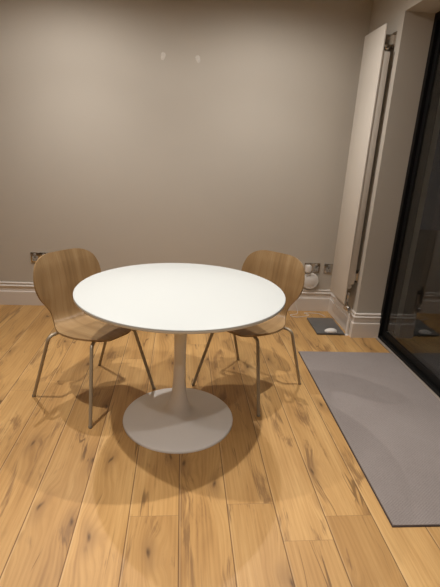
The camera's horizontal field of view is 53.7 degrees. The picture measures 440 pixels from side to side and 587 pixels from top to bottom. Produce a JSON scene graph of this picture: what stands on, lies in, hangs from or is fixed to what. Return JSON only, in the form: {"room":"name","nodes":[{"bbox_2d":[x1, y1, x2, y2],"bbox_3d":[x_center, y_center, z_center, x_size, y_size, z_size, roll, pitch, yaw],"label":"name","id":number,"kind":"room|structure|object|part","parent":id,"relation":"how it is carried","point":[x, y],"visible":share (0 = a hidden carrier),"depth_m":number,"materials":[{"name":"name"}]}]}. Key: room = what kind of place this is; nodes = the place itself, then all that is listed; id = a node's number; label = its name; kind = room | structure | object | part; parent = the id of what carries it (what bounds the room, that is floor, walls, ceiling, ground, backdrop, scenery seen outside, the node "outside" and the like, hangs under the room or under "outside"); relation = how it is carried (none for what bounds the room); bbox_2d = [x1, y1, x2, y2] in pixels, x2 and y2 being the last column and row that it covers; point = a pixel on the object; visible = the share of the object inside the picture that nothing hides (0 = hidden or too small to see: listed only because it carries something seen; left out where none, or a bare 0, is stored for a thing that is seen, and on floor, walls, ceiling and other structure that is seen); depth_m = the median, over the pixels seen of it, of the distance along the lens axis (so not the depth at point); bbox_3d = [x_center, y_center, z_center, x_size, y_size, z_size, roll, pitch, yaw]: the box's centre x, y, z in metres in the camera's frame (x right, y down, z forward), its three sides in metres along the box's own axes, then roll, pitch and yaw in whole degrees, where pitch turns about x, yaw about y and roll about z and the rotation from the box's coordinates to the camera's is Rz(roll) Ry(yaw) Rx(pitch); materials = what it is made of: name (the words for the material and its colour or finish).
{"room":"dining room","nodes":[
{"label":"dining room","id":0,"kind":"room"},
{"bbox_2d":[0,0,372,289],"bbox_3d":[-1.545,-1.137,3.567,6.137,2.570,0.120,1,18,-5],"label":"wall","id":1,"kind":"structure","parent":0,"point":[116,151],"depth_m":3.53,"materials":[{"name":"beige paint"}]},
{"bbox_2d":[30,252,46,261],"bbox_3d":[-1.569,-0.312,3.772,0.146,0.090,0.014,1,18,-5],"label":"wall socket","id":2,"kind":"object","parent":1,"relation":"attached to","point":[34,255],"visible":0.55,"depth_m":3.76,"materials":[{"name":"silver metal"}]},
{"bbox_2d":[161,52,165,59],"bbox_3d":[-0.439,-1.837,3.360,0.038,0.056,0.002,1,18,-5],"label":"wall patch","id":3,"kind":"object","parent":1,"relation":"attached to","point":[163,54],"depth_m":3.36,"materials":[{"name":"beige paint"}]},
{"bbox_2d":[0,281,330,310],"bbox_3d":[-1.751,0.001,3.857,5.637,0.208,0.025,1,18,-5],"label":"baseboard","id":4,"kind":"structure","parent":1,"relation":"attached to","point":[11,293],"depth_m":3.87,"materials":[{"name":"beige wood"}]},
{"bbox_2d":[195,55,199,62],"bbox_3d":[-0.173,-1.828,3.386,0.040,0.055,0.002,1,18,-5],"label":"wall patch","id":5,"kind":"object","parent":1,"relation":"attached to","point":[197,57],"depth_m":3.38,"materials":[{"name":"beige paint"}]},
{"bbox_2d":[304,263,319,272],"bbox_3d":[0.850,-0.237,4.005,0.146,0.090,0.014,1,18,-5],"label":"wall socket","id":6,"kind":"object","parent":1,"relation":"attached to","point":[315,268],"visible":0.76,"depth_m":4.00,"materials":[{"name":"silver metal"}]},
{"bbox_2d":[304,265,318,288],"bbox_3d":[0.839,-0.149,4.011,0.160,0.235,0.046,1,18,-5],"label":"power adapter","id":7,"kind":"object","parent":6,"relation":"attached to","point":[311,279],"visible":0.85,"depth_m":4.01,"materials":[{"name":"white plastic"}]},
{"bbox_2d":[323,264,332,272],"bbox_3d":[1.006,-0.231,4.021,0.088,0.090,0.014,1,18,-5],"label":"wall socket","id":8,"kind":"object","parent":1,"relation":"attached to","point":[328,268],"visible":0.88,"depth_m":4.02,"materials":[{"name":"silver metal"}]},
{"bbox_2d":[0,305,439,586],"bbox_3d":[-1.282,1.581,-0.320,6.064,0.100,9.196,1,18,-5],"label":"floor","id":9,"kind":"structure","parent":0,"point":[283,499],"depth_m":1.94,"materials":[{"name":"brown wood"}]},
{"bbox_2d":[32,248,155,428],"bbox_3d":[-0.719,0.199,2.454,0.503,0.826,0.511,15,22,31],"label":"dining chair","id":10,"kind":"object","parent":9,"relation":"on","point":[56,275],"visible":0.76,"depth_m":2.42,"materials":[{"name":"brown wood"}]},
{"bbox_3d":[-0.959,0.407,2.423,0.215,0.425,0.112,-1,19,-12],"label":"leg","id":11,"kind":"part","parent":10,"relation":"part of","materials":[{"name":"beige paint"}]},
{"bbox_3d":[-0.871,-0.053,2.485,0.101,0.383,0.449,15,22,31],"label":"backrest","id":12,"kind":"part","parent":10,"relation":"part of","materials":[{"name":"brown wood"}]},
{"bbox_3d":[-0.672,0.472,2.281,0.020,0.420,0.192,2,18,-4],"label":"leg","id":13,"kind":"part","parent":10,"relation":"part of","materials":[{"name":"beige paint"}]},
{"bbox_3d":[-0.691,0.181,2.429,0.368,0.036,0.406,15,22,31],"label":"seat","id":14,"kind":"part","parent":10,"relation":"part of","materials":[{"name":"brown wood"}]},
{"bbox_3d":[-0.729,0.310,2.753,0.112,0.425,0.215,-1,19,-11],"label":"leg","id":15,"kind":"part","parent":10,"relation":"part of","materials":[{"name":"beige paint"}]},
{"bbox_3d":[-0.476,0.389,2.562,0.192,0.420,0.020,-3,19,-19],"label":"leg","id":16,"kind":"part","parent":10,"relation":"part of","materials":[{"name":"beige paint"}]},
{"bbox_2d":[73,263,285,453],"bbox_3d":[-0.210,0.331,2.273,1.026,0.744,1.026,1,18,-5],"label":"pedestal table","id":17,"kind":"object","parent":9,"relation":"on","point":[180,300],"visible":1,"depth_m":2.18,"materials":[{"name":"white laminate"}]},
{"bbox_3d":[-0.208,0.308,2.266,0.124,0.632,0.124,1,18,-5],"label":"stem","id":18,"kind":"part","parent":17,"relation":"part of","materials":[{"name":"white metal"}]},
{"bbox_2d":[192,250,304,416],"bbox_3d":[0.195,0.189,2.635,0.511,0.826,0.503,17,23,35],"label":"dining chair","id":19,"kind":"object","parent":9,"relation":"on","point":[285,271],"visible":0.6,"depth_m":2.64,"materials":[{"name":"brown wood"}]},
{"bbox_3d":[-0.070,0.379,2.659,0.192,0.420,0.020,3,18,0],"label":"leg","id":20,"kind":"part","parent":19,"relation":"part of","materials":[{"name":"beige paint"}]},
{"bbox_3d":[0.107,0.300,2.922,0.112,0.425,0.215,0,19,-8],"label":"leg","id":21,"kind":"part","parent":19,"relation":"part of","materials":[{"name":"beige paint"}]},
{"bbox_3d":[0.176,0.171,2.603,0.406,0.036,0.368,17,23,35],"label":"seat","id":22,"kind":"part","parent":19,"relation":"part of","materials":[{"name":"brown wood"}]},
{"bbox_3d":[0.207,0.462,2.456,0.020,0.420,0.192,-2,19,-15],"label":"leg","id":23,"kind":"part","parent":19,"relation":"part of","materials":[{"name":"beige paint"}]},
{"bbox_3d":[0.328,-0.063,2.714,0.449,0.383,0.101,17,23,35],"label":"backrest","id":24,"kind":"part","parent":19,"relation":"part of","materials":[{"name":"brown wood"}]},
{"bbox_3d":[0.432,0.397,2.684,0.215,0.425,0.112,1,19,-7],"label":"leg","id":25,"kind":"part","parent":19,"relation":"part of","materials":[{"name":"beige paint"}]},
{"bbox_2d":[307,317,344,334],"bbox_3d":[0.908,0.282,3.755,0.234,0.018,0.344,2,18,-4],"label":"tray","id":26,"kind":"object","parent":9,"relation":"on","point":[319,325],"visible":1,"depth_m":3.74,"materials":[{"name":"grey metal"}]},
{"bbox_2d":[325,328,336,332],"bbox_3d":[0.924,0.303,3.618,0.108,0.028,0.058,0,19,-8],"label":"computer mouse","id":27,"kind":"object","parent":26,"relation":"on","point":[328,330],"visible":1,"depth_m":3.60,"materials":[{"name":"white plastic"}]},
{"bbox_2d":[298,351,439,526],"bbox_3d":[1.006,0.698,2.536,0.732,0.009,1.592,2,18,-5],"label":"floor mat","id":28,"kind":"object","parent":9,"relation":"on","point":[387,418],"visible":1,"depth_m":2.41,"materials":[{"name":"grey fabric"}]},
{"bbox_2d":[347,0,434,312],"bbox_3d":[1.339,-0.954,3.493,0.400,2.570,0.604,1,18,-5],"label":"wall","id":29,"kind":"structure","parent":0,"point":[408,59],"depth_m":3.16,"materials":[{"name":"beige paint"}]},
{"bbox_2d":[328,292,355,336],"bbox_3d":[1.067,0.164,3.834,0.025,0.208,0.629,1,18,-5],"label":"baseboard","id":30,"kind":"structure","parent":29,"relation":"attached to","point":[336,310],"depth_m":3.83,"materials":[{"name":"beige wood"}]},
{"bbox_2d":[330,23,396,335],"bbox_3d":[1.091,-0.789,3.430,0.097,2.272,0.399,1,18,-5],"label":"radiator","id":31,"kind":"object","parent":29,"relation":"attached to","point":[375,56],"visible":1,"depth_m":3.31,"materials":[{"name":"beige metal"}]},
{"bbox_3d":[1.085,-0.922,3.403,0.050,1.674,0.357,1,18,-5],"label":"panel","id":32,"kind":"part","parent":31,"relation":"part of","materials":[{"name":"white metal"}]},
{"bbox_2d":[351,313,380,337],"bbox_3d":[1.193,0.263,3.558,0.230,0.208,0.025,1,18,-5],"label":"baseboard","id":33,"kind":"object","parent":29,"relation":"attached to","point":[365,325],"visible":1,"depth_m":3.55,"materials":[{"name":"beige"}]},
{"bbox_2d":[375,11,439,400],"bbox_3d":[1.572,-0.142,1.460,0.152,2.339,3.792,1,18,-5],"label":"door","id":34,"kind":"structure","parent":29,"relation":"in","point":[409,329],"depth_m":3.03,"materials":[{"name":"black metal"}]},
{"bbox_2d":[405,0,439,12],"bbox_3d":[1.579,-1.361,1.048,0.400,0.231,3.792,1,18,-5],"label":"wall","id":35,"kind":"structure","parent":0,"point":[428,6],"depth_m":2.77,"materials":[{"name":"beige paint"}]}
]}

